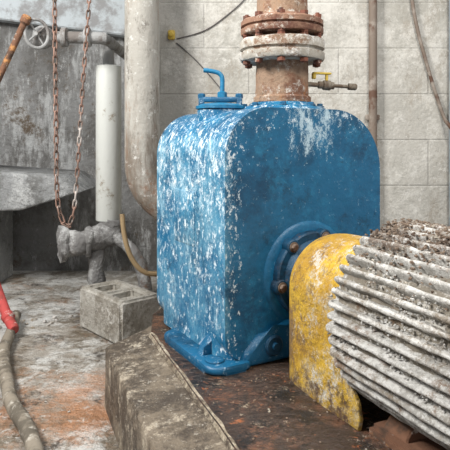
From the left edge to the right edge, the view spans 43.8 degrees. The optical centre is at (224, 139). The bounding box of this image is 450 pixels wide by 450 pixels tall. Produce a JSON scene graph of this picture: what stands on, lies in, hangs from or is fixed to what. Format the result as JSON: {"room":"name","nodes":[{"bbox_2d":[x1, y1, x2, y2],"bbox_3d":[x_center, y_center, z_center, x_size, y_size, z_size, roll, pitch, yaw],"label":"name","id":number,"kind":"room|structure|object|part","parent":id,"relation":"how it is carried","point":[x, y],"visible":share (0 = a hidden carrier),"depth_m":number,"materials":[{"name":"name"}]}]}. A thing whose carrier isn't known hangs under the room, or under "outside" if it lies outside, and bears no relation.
{"room":"mechanical room","nodes":[
{"label":"mechanical room","id":0,"kind":"room"},
{"bbox_2d":[52,0,90,227],"bbox_3d":[-0.650,-0.266,2.400,0.187,1.287,0.022,0,0,0],"label":"chain","id":1,"kind":"object","parent":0,"point":[55,96],"visible":1,"depth_m":2.40,"materials":[{"name":"metal"}]},
{"bbox_2d":[0,22,156,270],"bbox_3d":[-1.800,-0.520,4.275,3.200,3.000,0.150,0,0,0],"label":"wall","id":2,"kind":"structure","parent":0,"point":[27,84],"depth_m":4.20,"materials":[{"name":"concrete"}]},
{"bbox_2d":[0,0,124,37],"bbox_3d":[-1.500,-1.075,4.139,2.200,0.710,0.120,0,0,0],"label":"lintel","id":3,"kind":"object","parent":2,"relation":"attached to","point":[108,16],"visible":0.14,"depth_m":4.08,"materials":[{"name":"concrete"}]},
{"bbox_2d":[23,18,124,59],"bbox_3d":[-0.823,-0.550,3.523,0.418,0.165,1.334,0,0,0],"label":"valve","id":4,"kind":"object","parent":2,"relation":"attached to","point":[42,36],"visible":0.88,"depth_m":2.97,"materials":[{"name":"white metal"}]},
{"bbox_2d":[0,14,31,82],"bbox_3d":[-1.102,-0.428,2.860,0.228,0.431,0.052,0,0,0],"label":"bar","id":5,"kind":"object","parent":4,"relation":"attached to","point":[25,20],"visible":1,"depth_m":2.85,"materials":[{"name":"metal"}]},
{"bbox_2d":[0,271,156,449],"bbox_3d":[0.000,1.030,1.600,7.200,0.100,7.200,0,0,0],"label":"floor","id":6,"kind":"structure","parent":0,"point":[36,354],"depth_m":2.43,"materials":[{"name":"concrete"}]},
{"bbox_2d":[0,310,43,449],"bbox_3d":[-0.790,0.934,2.115,0.131,0.083,1.793,0,0,-23],"label":"hose","id":7,"kind":"object","parent":6,"relation":"on","point":[28,431],"visible":0.84,"depth_m":1.99,"materials":[{"name":"beige rubber"}]},
{"bbox_2d":[0,283,18,332],"bbox_3d":[-1.141,0.821,2.876,0.065,0.259,0.363,0,0,-42],"label":"red nozzle","id":8,"kind":"object","parent":7,"relation":"attached to","point":[7,316],"visible":0.97,"depth_m":2.81,"materials":[{"name":"plastic"}]},
{"bbox_2d":[0,315,72,328],"bbox_3d":[-1.372,0.974,3.002,1.065,0.023,0.213,0,0,0],"label":"rubble","id":9,"kind":"object","parent":6,"relation":"on","point":[53,317],"visible":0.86,"depth_m":3.01,"materials":[{"name":"grey stone"}]},
{"bbox_2d":[0,355,94,443],"bbox_3d":[-0.774,0.978,2.023,0.854,0.010,1.043,0,0,0],"label":"gravel","id":10,"kind":"object","parent":6,"relation":"on","point":[93,355],"visible":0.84,"depth_m":2.09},
{"bbox_2d":[0,165,95,282],"bbox_3d":[-1.695,0.560,3.725,1.610,0.840,0.650,0,0,0],"label":"concrete ledge","id":11,"kind":"object","parent":6,"relation":"on","point":[21,188],"visible":0.82,"depth_m":3.41,"materials":[{"name":"grey concrete"}]},
{"bbox_3d":[-1.600,0.720,3.850,0.140,0.520,0.400,0,0,0],"label":"leg","id":12,"kind":"part","parent":11,"relation":"part of","materials":[{"name":"grey concrete"}]},
{"bbox_2d":[56,49,152,291],"bbox_3d":[-0.667,0.237,3.152,0.542,1.499,0.236,0,0,-13],"label":"pipe","id":13,"kind":"object","parent":6,"relation":"on","point":[92,242],"visible":0.83,"depth_m":3.13,"materials":[{"name":"white metal"}]},
{"bbox_2d":[80,279,159,342],"bbox_3d":[-0.541,0.873,2.861,0.235,0.215,0.410,0,0,-42],"label":"cinder block","id":14,"kind":"object","parent":6,"relation":"on","point":[116,310],"visible":0.86,"depth_m":2.75,"materials":[{"name":"grey concrete"}]},
{"bbox_2d":[125,0,159,219],"bbox_3d":[-0.169,-0.495,2.840,0.678,2.950,0.176,0,0,0],"label":"drain pipe","id":15,"kind":"object","parent":6,"relation":"on","point":[142,17],"visible":0.43,"depth_m":2.76,"materials":[{"name":"metal"}]},
{"bbox_2d":[104,306,228,449],"bbox_3d":[0.528,0.861,1.685,1.944,0.239,2.130,0,0,0],"label":"pedestal","id":16,"kind":"object","parent":6,"relation":"on","point":[147,406],"visible":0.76,"depth_m":1.66,"materials":[{"name":"concrete"}]},
{"bbox_2d":[148,308,391,449],"bbox_3d":[0.550,0.732,1.700,1.700,0.015,2.000,0,0,0],"label":"base plate","id":17,"kind":"object","parent":16,"relation":"on","point":[303,428],"visible":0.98,"depth_m":1.50,"materials":[{"name":"brown metal"}]},
{"bbox_2d":[157,68,379,375],"bbox_3d":[0.185,0.228,2.094,0.781,0.994,0.701,0,0,-29],"label":"pump","id":18,"kind":"object","parent":17,"relation":"on","point":[243,190],"visible":0.7,"depth_m":1.87,"materials":[{"name":"blue paint"}]},
{"bbox_2d":[120,214,156,276],"bbox_3d":[-0.345,0.510,2.726,0.327,0.306,0.090,0,0,-15],"label":"tube","id":19,"kind":"object","parent":18,"relation":"attached to","point":[136,265],"visible":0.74,"depth_m":2.68,"materials":[{"name":"beige rubber"}]},
{"bbox_3d":[-0.146,0.275,2.013,0.006,0.190,0.170,0,0,-29],"label":"cast plate","id":20,"kind":"part","parent":18,"relation":"part of","materials":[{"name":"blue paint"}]},
{"bbox_3d":[-0.036,-0.205,2.089,0.089,0.128,0.031,0,0,1],"label":"clamp handle","id":21,"kind":"part","parent":18,"relation":"part of","materials":[{"name":"blue paint"}]},
{"bbox_3d":[-0.017,-0.126,2.084,0.184,0.025,0.184,0,0,-29],"label":"fill lid","id":22,"kind":"part","parent":18,"relation":"part of","materials":[{"name":"blue paint"}]},
{"bbox_2d":[240,0,324,101],"bbox_3d":[0.216,-1.059,2.120,0.320,1.837,0.320,0,0,0],"label":"pipe","id":23,"kind":"object","parent":18,"relation":"on","point":[282,39],"visible":0.99,"depth_m":2.02,"materials":[{"name":"metal"}]},
{"bbox_2d":[308,72,356,90],"bbox_3d":[0.408,-0.223,2.136,0.194,0.068,0.040,0,0,-5],"label":"valve","id":24,"kind":"object","parent":23,"relation":"attached to","point":[325,84],"visible":0.97,"depth_m":2.12,"materials":[{"name":"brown metal"}]},
{"bbox_3d":[0.367,-0.242,2.128,0.077,0.030,0.018,0,0,-16],"label":"lever","id":25,"kind":"part","parent":24,"relation":"part of","materials":[{"name":"yellow metal"}]},
{"bbox_2d":[205,369,368,449],"bbox_3d":[0.251,0.722,1.409,0.446,0.006,0.993,0,0,-21],"label":"grit","id":26,"kind":"object","parent":17,"relation":"on","point":[270,397],"visible":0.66,"depth_m":1.53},
{"bbox_2d":[289,233,362,430],"bbox_3d":[0.402,0.505,1.634,0.336,0.439,0.390,0,0,-25],"label":"guard","id":27,"kind":"object","parent":17,"relation":"on","point":[312,369],"visible":0.48,"depth_m":1.57,"materials":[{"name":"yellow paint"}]},
{"bbox_2d":[369,426,402,449],"bbox_3d":[0.509,0.718,1.184,0.105,0.014,0.500,0,0,-25],"label":"slide rail","id":28,"kind":"object","parent":17,"relation":"on","point":[372,431],"visible":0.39,"depth_m":1.34,"materials":[{"name":"metal"}]},
{"bbox_2d":[326,220,449,449],"bbox_3d":[0.582,0.460,1.246,0.490,0.502,0.850,0,0,-25],"label":"motor","id":29,"kind":"object","parent":28,"relation":"on","point":[403,368],"visible":0.96,"depth_m":1.23,"materials":[{"name":"grey paint"}]},
{"bbox_2d":[335,218,449,324],"bbox_3d":[0.578,0.307,1.261,0.461,0.200,0.543,0,0,-25],"label":"flake","id":30,"kind":"object","parent":29,"relation":"on","point":[407,224],"visible":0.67,"depth_m":1.32,"materials":[{"name":"beige paint"}]},
{"bbox_2d":[160,0,448,227],"bbox_3d":[1.625,-0.520,3.075,3.950,3.000,0.150,0,0,0],"label":"wall","id":31,"kind":"structure","parent":0,"point":[412,132],"depth_m":3.00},
{"bbox_2d":[168,30,174,39],"bbox_3d":[-0.285,-0.560,2.973,0.038,0.050,0.052,0,0,0],"label":"junction box","id":32,"kind":"object","parent":31,"relation":"attached to","point":[171,33],"visible":1,"depth_m":2.97,"materials":[{"name":"yellow plastic"}]},
{"bbox_2d":[176,43,219,87],"bbox_3d":[-0.105,-0.345,2.995,0.314,0.354,0.006,0,0,0],"label":"wire","id":33,"kind":"object","parent":31,"relation":"attached to","point":[176,43],"visible":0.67,"depth_m":2.99,"materials":[{"name":"grey"}]},
{"bbox_2d":[176,0,243,38],"bbox_3d":[-0.069,-0.655,2.995,0.383,0.235,0.006,0,0,0],"label":"wire","id":34,"kind":"object","parent":31,"relation":"attached to","point":[243,0],"visible":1,"depth_m":2.99,"materials":[{"name":"grey"}]},
{"bbox_2d":[365,0,379,146],"bbox_3d":[0.785,-0.470,2.972,0.075,2.900,0.044,0,0,0],"label":"conduit pipe","id":35,"kind":"object","parent":31,"relation":"attached to","point":[372,117],"visible":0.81,"depth_m":2.95,"materials":[{"name":"grey metal"}]},
{"bbox_2d":[410,0,449,128],"bbox_3d":[1.222,-0.491,2.957,0.565,1.460,0.082,0,0,0],"label":"cable","id":36,"kind":"object","parent":31,"relation":"attached to","point":[444,118],"visible":1,"depth_m":2.98,"materials":[{"name":"grey rubber"}]},
{"bbox_2d":[449,0,449,225],"bbox_3d":[1.210,-0.520,2.970,0.043,2.800,0.044,0,0,0],"label":"conduit pipe","id":37,"kind":"object","parent":31,"relation":"attached to","point":[449,0],"visible":0.43,"depth_m":2.96,"materials":[{"name":"grey metal"}]}
]}

